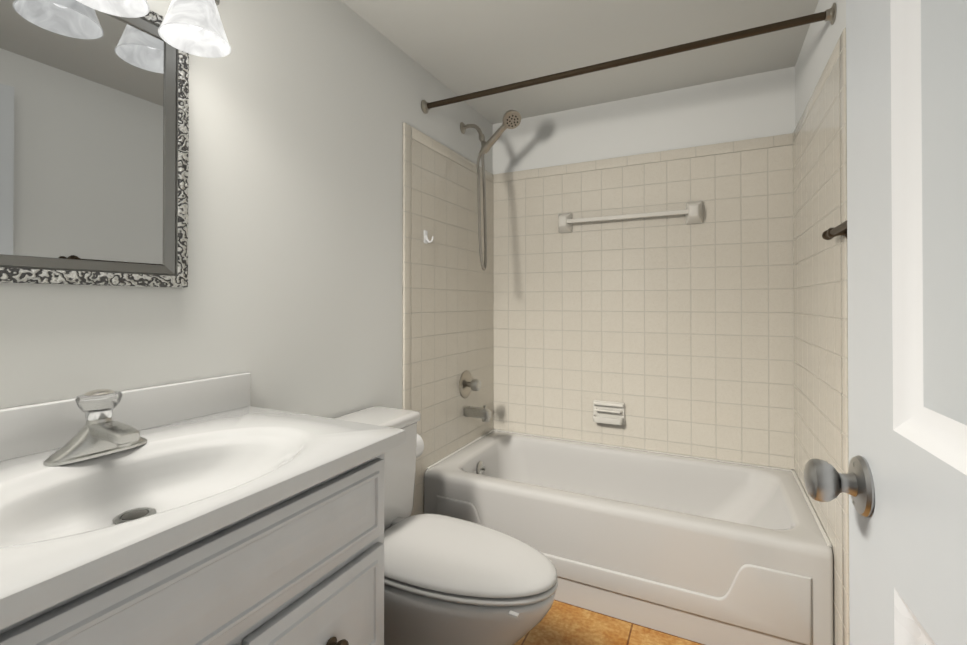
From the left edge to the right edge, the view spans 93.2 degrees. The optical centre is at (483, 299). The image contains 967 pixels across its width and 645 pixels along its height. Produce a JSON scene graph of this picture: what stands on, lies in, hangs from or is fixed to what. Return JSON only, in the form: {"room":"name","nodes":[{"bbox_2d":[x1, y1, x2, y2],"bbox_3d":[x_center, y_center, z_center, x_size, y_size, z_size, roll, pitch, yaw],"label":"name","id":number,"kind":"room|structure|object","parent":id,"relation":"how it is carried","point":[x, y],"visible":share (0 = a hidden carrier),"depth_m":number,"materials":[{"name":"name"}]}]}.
{"room":"bathroom","nodes":[
{"label":"bathroom","id":0,"kind":"room"},
{"bbox_2d":[0,0,492,465],"bbox_3d":[-0.857,0.048,1.054,0.120,2.234,3.854,0,0,26],"label":"wall","id":1,"kind":"structure","parent":0,"point":[290,297],"depth_m":1.39,"materials":[{"name":"white paint"}]},
{"bbox_2d":[0,0,188,287],"bbox_3d":[-0.827,-0.350,0.950,0.026,0.640,0.414,0,0,26],"label":"mirror","id":2,"kind":"object","parent":1,"relation":"attached to","point":[94,130],"visible":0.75,"depth_m":0.96,"materials":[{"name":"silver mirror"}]},
{"bbox_2d":[76,0,230,57],"bbox_3d":[-0.765,-0.736,0.917,0.170,0.260,0.580,0,0,26],"label":"vanity light fixture","id":3,"kind":"object","parent":1,"relation":"attached to","point":[194,27],"visible":1,"depth_m":1.04,"materials":[{"name":"white glass"}]},
{"bbox_2d":[416,434,423,457],"bbox_3d":[-0.323,0.599,1.843,0.129,0.104,0.196,0,0,26],"label":"toilet paper roll","id":4,"kind":"object","parent":1,"relation":"attached to","point":[419,446],"visible":0.12,"depth_m":1.84,"materials":[{"name":"white paper"}]},
{"bbox_2d":[402,122,493,515],"bbox_3d":[-0.143,0.211,2.340,0.012,1.928,0.888,0,0,26],"label":"tile","id":5,"kind":"structure","parent":1,"relation":"attached to","point":[448,311],"depth_m":2.22,"materials":[{"name":"beige tile"}]},
{"bbox_2d":[424,230,433,243],"bbox_3d":[-0.246,-0.284,2.074,0.047,0.060,0.028,0,0,26],"label":"wall hook","id":6,"kind":"object","parent":5,"relation":"attached to","point":[426,240],"visible":1,"depth_m":2.08,"materials":[{"name":"white plastic"}]},
{"bbox_2d":[459,370,480,397],"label":"shower valve","id":7,"kind":"object","parent":5,"relation":"attached to","point":[468,383],"depth_m":2.39,"materials":[{"name":"silver metal"}]},
{"bbox_2d":[464,405,490,421],"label":"spout","id":8,"kind":"object","parent":5,"relation":"attached to","point":[484,414],"depth_m":2.37,"materials":[{"name":"silver metal"}]},
{"bbox_2d":[460,110,520,270],"bbox_3d":[0.024,-0.542,2.314,0.338,0.797,0.132,0,0,26],"label":"shower head","id":9,"kind":"object","parent":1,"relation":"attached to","point":[511,119],"visible":1,"depth_m":2.31},
{"bbox_2d":[341,0,818,123],"bbox_3d":[-0.121,-1.101,0.696,1.764,0.060,4.094,0,0,26],"label":"ceiling","id":10,"kind":"structure","parent":0,"point":[459,47],"depth_m":1.89,"materials":[{"name":"white paint"}]},
{"bbox_2d":[514,600,704,644],"bbox_3d":[-0.121,1.193,0.680,1.764,0.060,4.094,0,0,26],"label":"floor","id":11,"kind":"structure","parent":0,"point":[561,623],"depth_m":1.60,"materials":[{"name":"tile"}]},
{"bbox_2d":[0,372,405,644],"bbox_3d":[-0.593,0.668,0.818,0.558,0.991,0.775,0,0,26],"label":"bathroom vanity","id":12,"kind":"object","parent":11,"relation":"on","point":[219,510],"visible":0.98,"depth_m":0.82,"materials":[{"name":"paint"}]},
{"bbox_2d":[333,406,557,644],"bbox_3d":[-0.162,0.786,1.398,0.797,0.764,0.441,0,0,26],"label":"toilet","id":13,"kind":"object","parent":11,"relation":"on","point":[448,580],"visible":0.71,"depth_m":1.26,"materials":[{"name":"grey ceramic"}]},
{"bbox_2d":[424,429,833,644],"bbox_3d":[0.562,0.971,2.056,1.497,0.404,0.757,0,0,26],"label":"bathtub","id":14,"kind":"object","parent":11,"relation":"on","point":[706,551],"visible":0.92,"depth_m":1.72,"materials":[{"name":"grey ceramic"}]},
{"bbox_2d":[493,66,796,474],"bbox_3d":[0.764,0.059,2.467,1.764,2.234,0.120,0,0,26],"label":"wall","id":15,"kind":"structure","parent":0,"point":[758,105],"depth_m":2.35,"materials":[{"name":"ceramic tile"},{"name":"paint"}]},
{"bbox_2d":[493,133,793,469],"bbox_3d":[0.734,0.009,2.408,1.524,1.524,0.012,0,0,26],"label":"tile","id":16,"kind":"structure","parent":15,"relation":"attached to","point":[674,334],"depth_m":2.33,"materials":[{"name":"beige tile"}]},
{"bbox_2d":[593,400,624,424],"bbox_3d":[0.654,0.597,2.405,0.164,0.112,0.056,0,0,26],"label":"ceramic soap dish","id":17,"kind":"object","parent":16,"relation":"attached to","point":[608,412],"visible":0.98,"depth_m":2.40,"materials":[{"name":"beige ceramic"}]},
{"bbox_2d":[558,201,702,232],"bbox_3d":[0.733,-0.425,2.368,0.726,0.108,0.066,0,0,26],"label":"towel bar","id":18,"kind":"object","parent":16,"relation":"attached to","point":[693,211],"visible":1,"depth_m":2.31,"materials":[{"name":"beige ceramic"}]},
{"bbox_2d":[795,0,845,540],"bbox_3d":[0.615,0.043,0.322,0.120,2.234,3.854,0,0,26],"label":"wall","id":19,"kind":"structure","parent":0,"point":[820,42],"depth_m":1.68,"materials":[{"name":"white paint"}]},
{"bbox_2d":[421,3,835,113],"bbox_3d":[0.410,-0.888,1.763,1.522,0.060,0.060,0,0,26],"label":"shower curtain rod","id":20,"kind":"object","parent":19,"relation":"attached to","point":[825,15],"visible":1,"depth_m":1.66,"materials":[{"name":"brown metal"}]},
{"bbox_2d":[793,28,849,644],"bbox_3d":[1.211,0.206,1.667,0.012,1.928,0.888,0,0,26],"label":"tile","id":21,"kind":"structure","parent":19,"relation":"attached to","point":[820,273],"depth_m":1.50,"materials":[{"name":"beige tile"}]},
{"bbox_2d":[822,220,846,239],"bbox_3d":[0.879,-0.191,1.050,0.053,0.050,0.666,0,0,26],"label":"towel bar","id":22,"kind":"object","parent":19,"relation":"attached to","point":[832,233],"visible":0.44,"depth_m":1.27,"materials":[{"name":"brown metal"}]},
{"bbox_3d":[-0.385,0.042,0.158,1.524,2.234,0.140,0,0,26],"label":"wall","id":23,"kind":"structure","parent":0,"visible":0},
{"bbox_2d":[804,0,966,644],"bbox_3d":[0.363,0.142,0.297,0.161,2.016,0.770,0,0,26],"label":"door","id":24,"kind":"structure","parent":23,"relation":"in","point":[902,482],"depth_m":0.48,"materials":[{"name":"grey paint"}]}
]}

